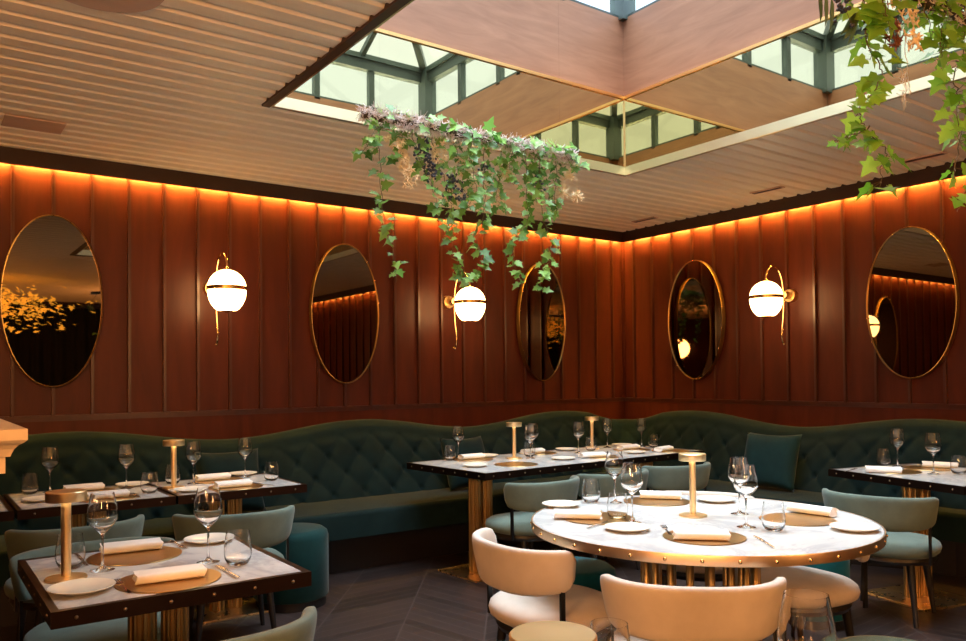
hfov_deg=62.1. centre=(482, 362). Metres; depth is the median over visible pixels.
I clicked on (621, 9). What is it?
window
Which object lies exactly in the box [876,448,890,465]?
tumbler
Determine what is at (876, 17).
hanging plant
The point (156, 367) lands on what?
wall
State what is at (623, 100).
trim
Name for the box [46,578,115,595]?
plate
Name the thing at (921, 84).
trim
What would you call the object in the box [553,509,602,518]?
napkin
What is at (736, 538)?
placemat
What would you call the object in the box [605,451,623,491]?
wine glass
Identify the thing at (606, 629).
tumbler
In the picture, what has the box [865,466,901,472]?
napkin
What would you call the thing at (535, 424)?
wine glass
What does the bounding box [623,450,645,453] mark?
plate
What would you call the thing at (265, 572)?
marble table
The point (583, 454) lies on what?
napkin
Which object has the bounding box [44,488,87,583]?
table lamp
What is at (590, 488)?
tumbler
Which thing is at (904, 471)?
placemat
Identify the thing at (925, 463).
napkin
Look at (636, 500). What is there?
placemat
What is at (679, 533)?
napkin
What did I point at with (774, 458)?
throw cushion
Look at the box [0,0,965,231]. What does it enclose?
ceiling
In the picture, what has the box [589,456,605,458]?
placemat
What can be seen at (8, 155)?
trim
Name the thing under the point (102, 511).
wine glass
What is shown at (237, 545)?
tumbler
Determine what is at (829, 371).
wall
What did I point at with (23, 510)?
marble table
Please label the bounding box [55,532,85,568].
tumbler
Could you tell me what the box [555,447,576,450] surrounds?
plate
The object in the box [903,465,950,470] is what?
placemat
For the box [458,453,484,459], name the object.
napkin
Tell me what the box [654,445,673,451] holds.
napkin
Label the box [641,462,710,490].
dining chair
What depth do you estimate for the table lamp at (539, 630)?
1.08 m
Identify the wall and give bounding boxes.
[0,163,624,438]
[378,0,861,95]
[624,176,965,426]
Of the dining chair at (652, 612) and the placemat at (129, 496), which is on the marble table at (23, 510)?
the placemat at (129, 496)
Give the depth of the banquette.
6.09 m
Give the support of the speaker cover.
attached to the ceiling
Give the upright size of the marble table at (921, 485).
0.751 m
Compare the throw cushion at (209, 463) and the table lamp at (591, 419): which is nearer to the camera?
the throw cushion at (209, 463)
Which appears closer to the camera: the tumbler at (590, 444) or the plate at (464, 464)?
the plate at (464, 464)
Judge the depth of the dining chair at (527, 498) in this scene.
5.07 m
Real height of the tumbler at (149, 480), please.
0.112 m
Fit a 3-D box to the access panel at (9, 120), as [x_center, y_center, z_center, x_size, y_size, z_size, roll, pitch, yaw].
[-2.740,-1.449,4.889,0.325,0.010,0.240,0,-1,-36]
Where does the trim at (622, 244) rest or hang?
attached to the wall at (829, 371)
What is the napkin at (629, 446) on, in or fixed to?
on the placemat at (616, 449)
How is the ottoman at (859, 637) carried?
on the floor
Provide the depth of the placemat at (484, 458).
6.03 m
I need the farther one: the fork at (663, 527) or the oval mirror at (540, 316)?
the oval mirror at (540, 316)
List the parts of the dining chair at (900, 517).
leg, backrest, seat frame, seat, leg, leg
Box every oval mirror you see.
[0,214,102,386]
[309,244,378,383]
[516,263,565,380]
[668,260,724,379]
[866,226,959,378]
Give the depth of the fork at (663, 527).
3.23 m
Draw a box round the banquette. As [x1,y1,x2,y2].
[0,410,965,626]
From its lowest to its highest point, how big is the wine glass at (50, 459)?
0.252 m
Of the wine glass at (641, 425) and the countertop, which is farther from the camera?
the wine glass at (641, 425)
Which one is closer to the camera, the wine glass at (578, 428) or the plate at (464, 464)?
the plate at (464, 464)
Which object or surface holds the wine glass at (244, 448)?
on the marble table at (219, 611)
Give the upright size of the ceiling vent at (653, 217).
0.011 m
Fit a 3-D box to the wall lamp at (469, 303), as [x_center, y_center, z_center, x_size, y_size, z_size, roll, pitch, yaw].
[-0.184,-0.466,7.267,0.288,0.702,0.524,0,-1,-36]
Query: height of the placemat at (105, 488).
0.003 m
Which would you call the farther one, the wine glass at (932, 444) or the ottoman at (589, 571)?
the wine glass at (932, 444)
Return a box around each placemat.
[81,494,138,502]
[86,546,181,565]
[87,487,115,491]
[113,568,221,592]
[190,477,242,483]
[212,484,262,490]
[455,457,492,461]
[494,462,537,466]
[519,451,556,454]
[563,512,634,524]
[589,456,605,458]
[613,448,650,450]
[627,497,689,505]
[651,449,689,452]
[663,530,746,545]
[759,513,836,525]
[875,469,921,473]
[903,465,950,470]
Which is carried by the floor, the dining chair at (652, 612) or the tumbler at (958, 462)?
the dining chair at (652, 612)
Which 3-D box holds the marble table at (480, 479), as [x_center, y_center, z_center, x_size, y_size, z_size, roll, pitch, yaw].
[0.639,1.110,6.250,2.340,0.751,0.931,0,-1,-39]
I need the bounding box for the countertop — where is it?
[0,419,27,473]
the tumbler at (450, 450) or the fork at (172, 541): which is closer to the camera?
the fork at (172, 541)
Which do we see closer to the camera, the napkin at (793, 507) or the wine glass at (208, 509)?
the wine glass at (208, 509)
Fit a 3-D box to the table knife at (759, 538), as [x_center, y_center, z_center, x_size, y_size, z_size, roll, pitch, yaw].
[1.041,0.664,2.970,0.016,0.005,0.222,-1,-1,1]
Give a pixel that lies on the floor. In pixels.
(412, 600)
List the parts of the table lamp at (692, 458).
lamp shade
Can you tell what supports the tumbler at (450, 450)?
on the marble table at (480, 479)
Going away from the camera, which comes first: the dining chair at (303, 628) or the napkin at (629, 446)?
the dining chair at (303, 628)
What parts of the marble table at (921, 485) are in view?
table frame, plate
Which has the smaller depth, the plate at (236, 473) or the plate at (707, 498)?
the plate at (707, 498)
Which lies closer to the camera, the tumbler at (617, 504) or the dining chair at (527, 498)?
the tumbler at (617, 504)
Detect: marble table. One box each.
[0,495,13,521]
[3,485,175,527]
[17,540,311,640]
[158,473,306,624]
[407,445,704,582]
[828,463,965,611]
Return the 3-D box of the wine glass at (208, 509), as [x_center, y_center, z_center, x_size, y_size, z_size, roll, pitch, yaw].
[-0.935,0.554,2.728,0.094,0.252,0.094,0,-1,-36]
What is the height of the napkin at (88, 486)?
0.039 m
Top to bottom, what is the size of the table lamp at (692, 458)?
0.275 m
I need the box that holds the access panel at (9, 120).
[1,114,66,133]
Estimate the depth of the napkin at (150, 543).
2.88 m
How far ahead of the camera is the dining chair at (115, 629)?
3.00 m
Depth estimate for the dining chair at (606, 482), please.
5.44 m
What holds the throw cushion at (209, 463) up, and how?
on the banquette
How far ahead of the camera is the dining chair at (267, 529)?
4.00 m
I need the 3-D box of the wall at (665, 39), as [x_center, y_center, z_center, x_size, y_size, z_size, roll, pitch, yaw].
[0.801,-2.412,4.242,2.920,0.621,3.014,0,-1,-36]
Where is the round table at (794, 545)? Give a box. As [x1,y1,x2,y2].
[530,495,887,640]
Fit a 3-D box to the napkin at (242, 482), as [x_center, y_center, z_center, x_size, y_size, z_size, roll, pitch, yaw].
[-1.440,0.699,4.614,0.208,0.039,0.076,0,-1,-36]
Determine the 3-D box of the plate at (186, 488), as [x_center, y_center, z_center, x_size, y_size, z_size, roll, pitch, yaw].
[-1.631,0.712,4.478,0.184,0.016,0.184,0,-1,-36]
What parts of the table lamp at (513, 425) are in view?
lamp shade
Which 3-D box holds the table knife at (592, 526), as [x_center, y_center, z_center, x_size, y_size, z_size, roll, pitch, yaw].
[0.483,0.676,3.341,0.016,0.005,0.222,-1,-1,32]
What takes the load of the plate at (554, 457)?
on the marble table at (480, 479)
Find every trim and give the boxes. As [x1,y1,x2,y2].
[0,146,965,242]
[271,0,965,175]
[374,1,867,99]
[621,243,625,396]
[623,100,624,166]
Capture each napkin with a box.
[63,482,104,490]
[87,489,129,499]
[99,537,163,554]
[132,563,206,584]
[194,472,230,480]
[213,479,252,487]
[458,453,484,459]
[520,448,544,453]
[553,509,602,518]
[578,452,606,457]
[617,444,639,449]
[639,490,681,499]
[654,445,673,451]
[672,528,730,540]
[786,502,837,516]
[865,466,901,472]
[921,461,949,467]
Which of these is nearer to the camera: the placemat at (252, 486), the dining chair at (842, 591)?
the dining chair at (842, 591)
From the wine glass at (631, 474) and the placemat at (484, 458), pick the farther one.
the placemat at (484, 458)
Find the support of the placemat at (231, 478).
on the marble table at (219, 611)
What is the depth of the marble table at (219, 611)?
4.70 m
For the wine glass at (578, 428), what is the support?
on the marble table at (480, 479)
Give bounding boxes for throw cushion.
[195,448,265,512]
[440,436,484,490]
[744,432,801,491]
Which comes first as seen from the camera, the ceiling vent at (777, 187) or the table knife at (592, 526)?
the table knife at (592, 526)
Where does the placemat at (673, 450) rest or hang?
on the marble table at (480, 479)
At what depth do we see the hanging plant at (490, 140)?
4.49 m
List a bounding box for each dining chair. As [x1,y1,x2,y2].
[4,514,144,640]
[9,537,174,640]
[172,505,294,640]
[222,606,316,640]
[472,528,607,640]
[485,475,579,549]
[566,468,648,569]
[600,574,786,640]
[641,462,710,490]
[735,555,869,636]
[822,488,941,628]
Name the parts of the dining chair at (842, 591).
seat, seat frame, leg, backrest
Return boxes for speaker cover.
[65,0,163,12]
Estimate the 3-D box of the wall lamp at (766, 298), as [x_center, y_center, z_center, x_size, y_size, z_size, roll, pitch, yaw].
[2.547,-0.496,7.006,0.524,0.702,0.288,0,-1,-36]
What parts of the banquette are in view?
seat, backrest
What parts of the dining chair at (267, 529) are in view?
leg, leg, backrest, leg, leg, seat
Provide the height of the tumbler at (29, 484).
0.112 m
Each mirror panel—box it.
[287,31,623,166]
[624,0,965,166]
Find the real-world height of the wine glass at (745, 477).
0.252 m
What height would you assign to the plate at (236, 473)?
0.016 m
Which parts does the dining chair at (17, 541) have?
seat, leg, seat frame, leg, backrest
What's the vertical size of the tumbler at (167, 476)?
0.112 m
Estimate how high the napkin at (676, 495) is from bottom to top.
0.039 m
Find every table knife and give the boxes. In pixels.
[215,565,239,578]
[586,521,606,528]
[753,535,774,547]
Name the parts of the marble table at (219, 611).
plate, table frame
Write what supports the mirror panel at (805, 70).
attached to the wall
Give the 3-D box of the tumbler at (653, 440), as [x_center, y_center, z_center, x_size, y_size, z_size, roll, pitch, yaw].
[1.480,0.684,6.959,0.091,0.112,0.091,0,-1,-36]
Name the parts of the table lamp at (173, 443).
lamp shade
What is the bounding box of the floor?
[0,541,965,640]
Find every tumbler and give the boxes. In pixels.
[20,473,38,494]
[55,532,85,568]
[140,472,157,493]
[164,464,180,483]
[224,529,251,566]
[264,462,278,480]
[444,445,455,460]
[524,442,534,456]
[582,479,599,502]
[585,437,595,450]
[590,618,629,640]
[607,492,627,519]
[648,434,658,447]
[761,501,785,531]
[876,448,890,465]
[950,455,965,473]
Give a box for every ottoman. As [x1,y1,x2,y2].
[253,523,328,612]
[573,556,616,591]
[803,560,849,630]
[837,635,915,640]
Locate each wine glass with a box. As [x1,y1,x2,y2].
[41,447,59,492]
[87,491,117,572]
[117,444,134,488]
[185,441,201,483]
[194,486,222,564]
[237,437,252,477]
[452,426,463,458]
[524,425,535,458]
[528,423,538,454]
[573,422,583,452]
[602,418,612,447]
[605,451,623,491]
[621,462,642,522]
[636,418,646,446]
[728,457,747,514]
[734,464,757,528]
[777,588,836,640]
[889,428,904,466]
[924,433,941,474]
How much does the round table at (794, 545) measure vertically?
0.751 m
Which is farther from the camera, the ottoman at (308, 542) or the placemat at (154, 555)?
the ottoman at (308, 542)
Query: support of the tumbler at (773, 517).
on the round table at (794, 545)
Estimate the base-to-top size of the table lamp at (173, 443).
0.275 m
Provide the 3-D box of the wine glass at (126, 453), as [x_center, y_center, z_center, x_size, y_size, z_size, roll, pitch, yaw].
[-2.058,0.601,4.626,0.094,0.252,0.094,0,-1,-36]
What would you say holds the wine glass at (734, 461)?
on the round table at (794, 545)
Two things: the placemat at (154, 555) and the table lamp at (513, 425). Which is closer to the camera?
the placemat at (154, 555)
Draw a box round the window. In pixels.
[563,0,659,21]
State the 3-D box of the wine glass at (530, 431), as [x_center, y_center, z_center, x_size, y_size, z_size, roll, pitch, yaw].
[0.361,0.608,6.118,0.094,0.252,0.094,0,-1,-36]
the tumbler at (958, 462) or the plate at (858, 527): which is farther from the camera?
the tumbler at (958, 462)
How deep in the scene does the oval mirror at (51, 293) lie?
5.51 m
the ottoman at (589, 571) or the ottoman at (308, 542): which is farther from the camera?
the ottoman at (308, 542)
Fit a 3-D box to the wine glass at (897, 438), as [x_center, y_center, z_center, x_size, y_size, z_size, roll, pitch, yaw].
[2.764,0.571,5.348,0.094,0.252,0.094,0,-1,-36]
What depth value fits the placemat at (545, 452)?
6.46 m
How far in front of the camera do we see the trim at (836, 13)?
5.47 m
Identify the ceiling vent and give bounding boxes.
[631,216,658,222]
[749,186,784,194]
[905,151,947,162]
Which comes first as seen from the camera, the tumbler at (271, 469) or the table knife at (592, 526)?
the table knife at (592, 526)
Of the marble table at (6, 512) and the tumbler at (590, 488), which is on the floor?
the marble table at (6, 512)
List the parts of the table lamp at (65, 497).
lamp shade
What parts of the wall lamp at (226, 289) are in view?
curved arm, globe, globe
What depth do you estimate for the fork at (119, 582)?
2.41 m
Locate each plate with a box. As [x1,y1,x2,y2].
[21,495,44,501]
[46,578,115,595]
[115,481,140,486]
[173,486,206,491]
[183,533,225,544]
[229,471,256,475]
[462,463,487,466]
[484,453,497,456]
[542,500,579,507]
[551,456,575,459]
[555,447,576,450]
[604,522,650,532]
[612,443,630,445]
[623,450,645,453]
[697,495,735,502]
[829,522,879,532]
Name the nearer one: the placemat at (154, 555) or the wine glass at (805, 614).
the wine glass at (805, 614)
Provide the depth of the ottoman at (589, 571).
3.76 m
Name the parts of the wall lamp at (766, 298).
globe, globe, curved arm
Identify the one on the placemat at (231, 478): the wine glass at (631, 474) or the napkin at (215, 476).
the napkin at (215, 476)
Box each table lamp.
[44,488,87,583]
[163,439,184,488]
[506,422,521,458]
[509,621,596,640]
[585,416,598,449]
[678,452,706,517]
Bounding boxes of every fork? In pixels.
[114,579,131,593]
[170,540,188,548]
[660,525,671,534]
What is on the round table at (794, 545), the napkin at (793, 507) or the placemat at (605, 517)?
the placemat at (605, 517)
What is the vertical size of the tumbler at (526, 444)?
0.112 m
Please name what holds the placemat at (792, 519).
on the round table at (794, 545)
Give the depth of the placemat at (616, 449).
6.73 m
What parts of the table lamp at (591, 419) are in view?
lamp shade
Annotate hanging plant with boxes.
[352,23,589,292]
[818,0,965,210]
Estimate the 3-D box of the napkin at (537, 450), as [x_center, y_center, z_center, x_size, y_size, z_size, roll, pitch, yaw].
[0.402,0.718,6.489,0.208,0.039,0.076,0,-1,-36]
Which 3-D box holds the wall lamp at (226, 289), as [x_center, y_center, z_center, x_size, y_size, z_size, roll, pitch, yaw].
[-1.953,-0.474,5.994,0.288,0.702,0.524,0,-1,-36]
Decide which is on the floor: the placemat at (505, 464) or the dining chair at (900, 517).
the dining chair at (900, 517)
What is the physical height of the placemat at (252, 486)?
0.003 m
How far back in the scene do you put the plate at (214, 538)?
3.09 m
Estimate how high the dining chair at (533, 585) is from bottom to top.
0.710 m
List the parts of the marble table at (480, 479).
plate, table frame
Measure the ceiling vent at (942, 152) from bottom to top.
0.011 m
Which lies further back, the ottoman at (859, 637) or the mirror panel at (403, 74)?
the mirror panel at (403, 74)
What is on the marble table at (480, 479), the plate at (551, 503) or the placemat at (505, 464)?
the placemat at (505, 464)
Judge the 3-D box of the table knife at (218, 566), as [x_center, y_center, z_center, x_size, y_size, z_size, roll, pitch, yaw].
[-0.824,0.674,2.584,0.016,0.005,0.222,0,-1,-36]
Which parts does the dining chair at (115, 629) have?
seat, backrest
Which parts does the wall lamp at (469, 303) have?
curved arm, globe, globe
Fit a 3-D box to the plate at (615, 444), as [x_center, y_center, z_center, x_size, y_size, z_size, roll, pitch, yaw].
[1.238,0.737,7.141,0.184,0.016,0.184,0,-1,-36]
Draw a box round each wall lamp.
[203,252,246,345]
[443,272,485,349]
[749,265,797,345]
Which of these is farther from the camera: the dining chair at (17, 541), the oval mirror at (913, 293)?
the oval mirror at (913, 293)
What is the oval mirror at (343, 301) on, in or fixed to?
attached to the wall at (156, 367)
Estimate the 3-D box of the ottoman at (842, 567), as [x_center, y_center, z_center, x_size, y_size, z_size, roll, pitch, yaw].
[1.821,1.207,4.455,0.400,0.466,0.400,0,-1,-36]
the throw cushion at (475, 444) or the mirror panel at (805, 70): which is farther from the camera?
the throw cushion at (475, 444)
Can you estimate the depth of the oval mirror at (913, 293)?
6.24 m
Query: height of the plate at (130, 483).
0.016 m
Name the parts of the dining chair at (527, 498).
seat, seat frame, leg, leg, backrest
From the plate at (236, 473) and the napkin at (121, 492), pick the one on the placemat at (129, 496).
the napkin at (121, 492)
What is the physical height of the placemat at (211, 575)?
0.003 m
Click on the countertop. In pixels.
(12, 435)
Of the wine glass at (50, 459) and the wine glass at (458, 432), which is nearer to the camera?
the wine glass at (50, 459)
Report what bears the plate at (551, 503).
on the round table at (794, 545)
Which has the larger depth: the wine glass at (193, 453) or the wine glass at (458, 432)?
the wine glass at (458, 432)
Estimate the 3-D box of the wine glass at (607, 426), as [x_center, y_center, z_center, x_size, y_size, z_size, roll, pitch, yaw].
[1.082,0.618,6.982,0.094,0.252,0.094,0,-1,-36]
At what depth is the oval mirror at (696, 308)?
7.95 m
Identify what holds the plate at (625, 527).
on the round table at (794, 545)
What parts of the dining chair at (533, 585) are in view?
leg, seat frame, backrest, seat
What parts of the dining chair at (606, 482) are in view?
backrest, leg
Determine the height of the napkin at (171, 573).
0.039 m

